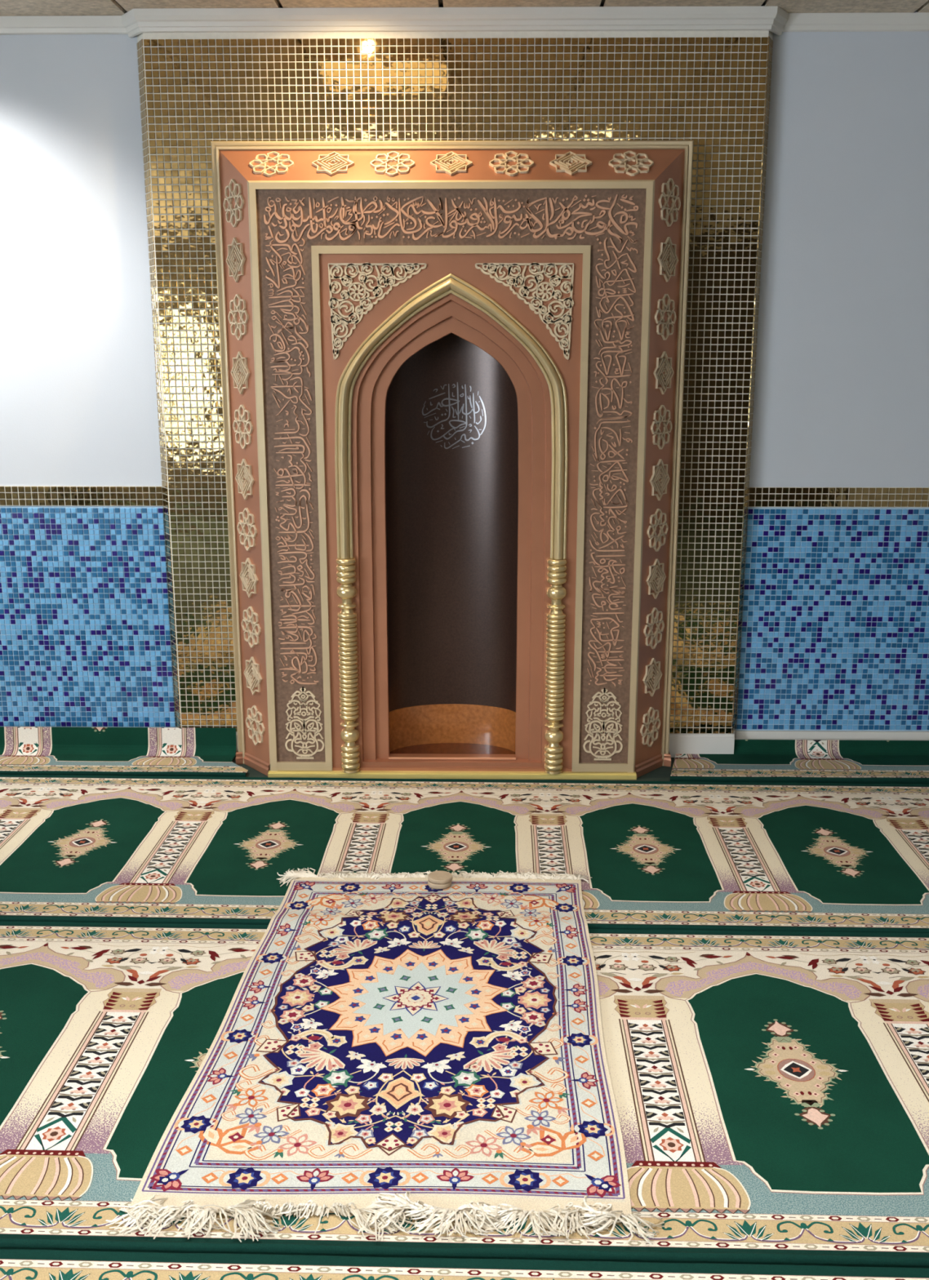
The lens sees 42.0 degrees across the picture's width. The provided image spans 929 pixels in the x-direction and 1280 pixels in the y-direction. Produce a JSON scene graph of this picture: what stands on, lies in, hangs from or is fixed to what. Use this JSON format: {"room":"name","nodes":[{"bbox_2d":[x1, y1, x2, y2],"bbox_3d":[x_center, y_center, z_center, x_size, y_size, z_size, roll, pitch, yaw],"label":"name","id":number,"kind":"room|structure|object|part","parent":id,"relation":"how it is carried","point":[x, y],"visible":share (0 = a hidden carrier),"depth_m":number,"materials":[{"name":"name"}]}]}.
{"room":"mosque","nodes":[
{"label":"mosque","id":0,"kind":"room"},
{"bbox_2d":[231,755,674,781],"bbox_3d":[-0.293,1.326,1.163,7.600,0.087,7.650,0,13,1],"label":"floor","id":1,"kind":"structure","parent":0,"point":[663,773],"depth_m":4.48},
{"bbox_2d":[0,726,248,777],"bbox_3d":[-1.624,0.421,4.584,1.640,0.116,0.264,0,13,1],"label":"carpet","id":2,"kind":"object","parent":1,"relation":"on","point":[24,750],"visible":0.99,"depth_m":4.68,"materials":[{"name":"green carpet"}]},
{"bbox_2d":[210,140,693,779],"bbox_3d":[-0.044,-0.601,4.312,1.649,2.225,0.283,0,13,1],"label":"mihrab","id":3,"kind":"object","parent":1,"relation":"on","point":[452,371],"visible":1,"depth_m":4.25,"materials":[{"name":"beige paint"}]},
{"bbox_3d":[-0.819,0.456,4.572,0.066,0.048,0.290,-8,15,-30],"label":"plinth moulding","id":4,"kind":"part","parent":3,"relation":"part of","materials":[{"name":"wood"}]},
{"bbox_3d":[-0.046,-0.407,4.261,0.883,1.823,0.001,0,13,1],"label":"arch panel","id":5,"kind":"part","parent":3,"relation":"part of","materials":[{"name":"brown wood"}]},
{"bbox_3d":[-0.046,-0.756,4.163,0.810,0.971,0.038,0,13,1],"label":"arch moulding","id":6,"kind":"part","parent":3,"relation":"part of","materials":[{"name":"gold metal"}]},
{"bbox_3d":[-0.045,0.465,4.502,0.883,0.062,0.084,0,13,1],"label":"sill","id":7,"kind":"part","parent":3,"relation":"part of","materials":[{"name":"brown wood"}]},
{"bbox_3d":[-0.046,-0.418,4.252,1.292,1.848,0.017,0,13,1],"label":"frame","id":8,"kind":"part","parent":3,"relation":"part of","materials":[{"name":"beige paint"}]},
{"bbox_3d":[-0.044,0.346,4.594,0.500,0.168,0.158,0,13,1],"label":"niche skirting","id":9,"kind":"part","parent":3,"relation":"part of","materials":[{"name":"orange stone"}]},
{"bbox_3d":[0.730,0.461,4.551,0.066,0.048,0.290,8,15,31],"label":"plinth moulding","id":10,"kind":"part","parent":3,"relation":"part of","materials":[{"name":"wood"}]},
{"bbox_2d":[0,921,928,1267],"bbox_3d":[-0.063,0.918,2.668,3.200,0.025,1.221,0,13,2],"label":"carpet","id":11,"kind":"object","parent":1,"relation":"on","point":[771,1089],"visible":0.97,"depth_m":2.54,"materials":[{"name":"carpet"}]},
{"bbox_2d":[106,866,664,1245],"bbox_3d":[-0.117,0.858,2.847,1.022,0.026,1.603,0,13,1],"label":"rug","id":12,"kind":"object","parent":11,"relation":"on","point":[391,1046],"visible":0.96,"depth_m":2.57,"materials":[{"name":"fabric"}]},
{"bbox_2d":[427,880,451,888],"bbox_3d":[-0.072,0.701,3.499,0.069,0.015,0.067,0,13,1],"label":"stone","id":13,"kind":"object","parent":12,"relation":"on","point":[430,884],"visible":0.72,"depth_m":3.47,"materials":[{"name":"beige stone"}]},
{"bbox_2d":[427,871,452,884],"bbox_3d":[-0.070,0.687,3.497,0.071,0.014,0.069,1,13,1],"label":"stone","id":14,"kind":"object","parent":13,"relation":"on","point":[435,877],"visible":1,"depth_m":3.48,"materials":[{"name":"beige stone"}]},
{"bbox_2d":[0,774,928,933],"bbox_3d":[-0.045,0.644,3.833,4.600,0.025,1.161,0,13,2],"label":"carpet","id":15,"kind":"object","parent":1,"relation":"on","point":[749,856],"visible":1,"depth_m":3.82,"materials":[{"name":"green carpet"}]},
{"bbox_2d":[0,1248,928,1279],"bbox_3d":[-0.080,1.198,1.471,2.400,0.025,1.226,0,13,2],"label":"carpet","id":16,"kind":"object","parent":1,"relation":"on","point":[15,1264],"visible":1,"depth_m":2.04,"materials":[{"name":"carpet"}]},
{"bbox_2d":[669,739,928,784],"bbox_3d":[1.554,0.455,4.546,1.605,0.067,0.326,0,13,1],"label":"carpet","id":17,"kind":"object","parent":1,"relation":"on","point":[766,761],"visible":1,"depth_m":4.58,"materials":[{"name":"green carpet"}]},
{"bbox_2d":[137,30,773,737],"bbox_3d":[-0.037,-0.852,4.439,2.199,2.658,0.070,0,13,1],"label":"tile grout","id":18,"kind":"structure","parent":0,"point":[726,33],"depth_m":4.20,"materials":[{"name":"tile"}]},
{"bbox_2d":[121,5,788,38],"bbox_3d":[-0.038,-2.108,4.128,2.295,0.068,0.101,0,13,1],"label":"trim","id":19,"kind":"structure","parent":18,"relation":"attached to","point":[136,21],"depth_m":4.09,"materials":[{"name":"white paint"}]},
{"bbox_2d":[235,731,734,757],"bbox_3d":[-0.030,0.406,4.691,2.144,0.093,0.012,0,13,1],"label":"baseboard","id":20,"kind":"structure","parent":18,"relation":"attached to","point":[682,744],"depth_m":4.67,"materials":[{"name":"white paint"}]},
{"bbox_2d":[0,9,928,731],"bbox_3d":[-0.241,-0.896,4.519,7.600,2.708,0.100,0,13,1],"label":"wall","id":21,"kind":"structure","parent":0,"point":[841,393],"depth_m":4.36,"materials":[{"name":"white paint"}]},
{"bbox_2d":[0,15,128,35],"bbox_3d":[-2.594,-2.132,4.203,2.895,0.056,0.014,0,13,1],"label":"trim","id":22,"kind":"structure","parent":21,"relation":"attached to","point":[39,24],"depth_m":4.18,"materials":[{"name":"white paint"}]},
{"bbox_2d":[0,485,163,506],"bbox_3d":[-1.689,-0.544,4.565,1.104,0.074,0.007,0,13,1],"label":"mosaic border","id":23,"kind":"object","parent":21,"relation":"attached to","point":[10,495],"visible":1,"depth_m":4.56,"materials":[{"name":"tile"}]},
{"bbox_2d":[0,506,176,727],"bbox_3d":[-1.689,-0.080,4.674,1.104,0.874,0.007,0,13,1],"label":"dado","id":24,"kind":"object","parent":21,"relation":"attached to","point":[85,631],"visible":1,"depth_m":4.67,"materials":[{"name":"blue tile"}]},
{"bbox_2d":[137,35,773,733],"bbox_3d":[-0.038,-0.855,4.435,2.203,2.477,0.074,0,13,1],"label":"surround","id":25,"kind":"object","parent":21,"relation":"attached to","point":[764,48],"visible":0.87,"depth_m":4.24,"materials":[{"name":"gold metal"}]},
{"bbox_2d":[734,730,928,740],"bbox_3d":[2.310,0.401,4.730,2.496,0.085,0.010,0,13,1],"label":"baseboard","id":26,"kind":"structure","parent":21,"relation":"attached to","point":[740,735],"depth_m":4.73,"materials":[{"name":"white paint"}]},
{"bbox_2d":[735,507,928,731],"bbox_3d":[1.661,-0.070,4.628,1.195,0.874,0.007,0,13,1],"label":"dado","id":27,"kind":"object","parent":21,"relation":"attached to","point":[835,624],"visible":1,"depth_m":4.63,"materials":[{"name":"blue tile"}]},
{"bbox_2d":[747,487,928,507],"bbox_3d":[1.661,-0.533,4.520,1.195,0.074,0.007,0,13,1],"label":"mosaic border","id":28,"kind":"object","parent":21,"relation":"attached to","point":[908,497],"visible":1,"depth_m":4.52,"materials":[{"name":"tile"}]},
{"bbox_2d":[782,12,928,31],"bbox_3d":[2.315,-2.116,4.136,2.486,0.056,0.014,0,13,1],"label":"trim","id":29,"kind":"structure","parent":21,"relation":"attached to","point":[889,21],"depth_m":4.14,"materials":[{"name":"white paint"}]},
{"bbox_2d":[0,0,928,16],"bbox_3d":[-0.294,-1.317,0.491,7.600,0.050,7.550,0,13,1],"label":"ceiling","id":30,"kind":"structure","parent":0,"point":[7,7],"depth_m":4.04,"materials":[{"name":"tile"}]}
]}

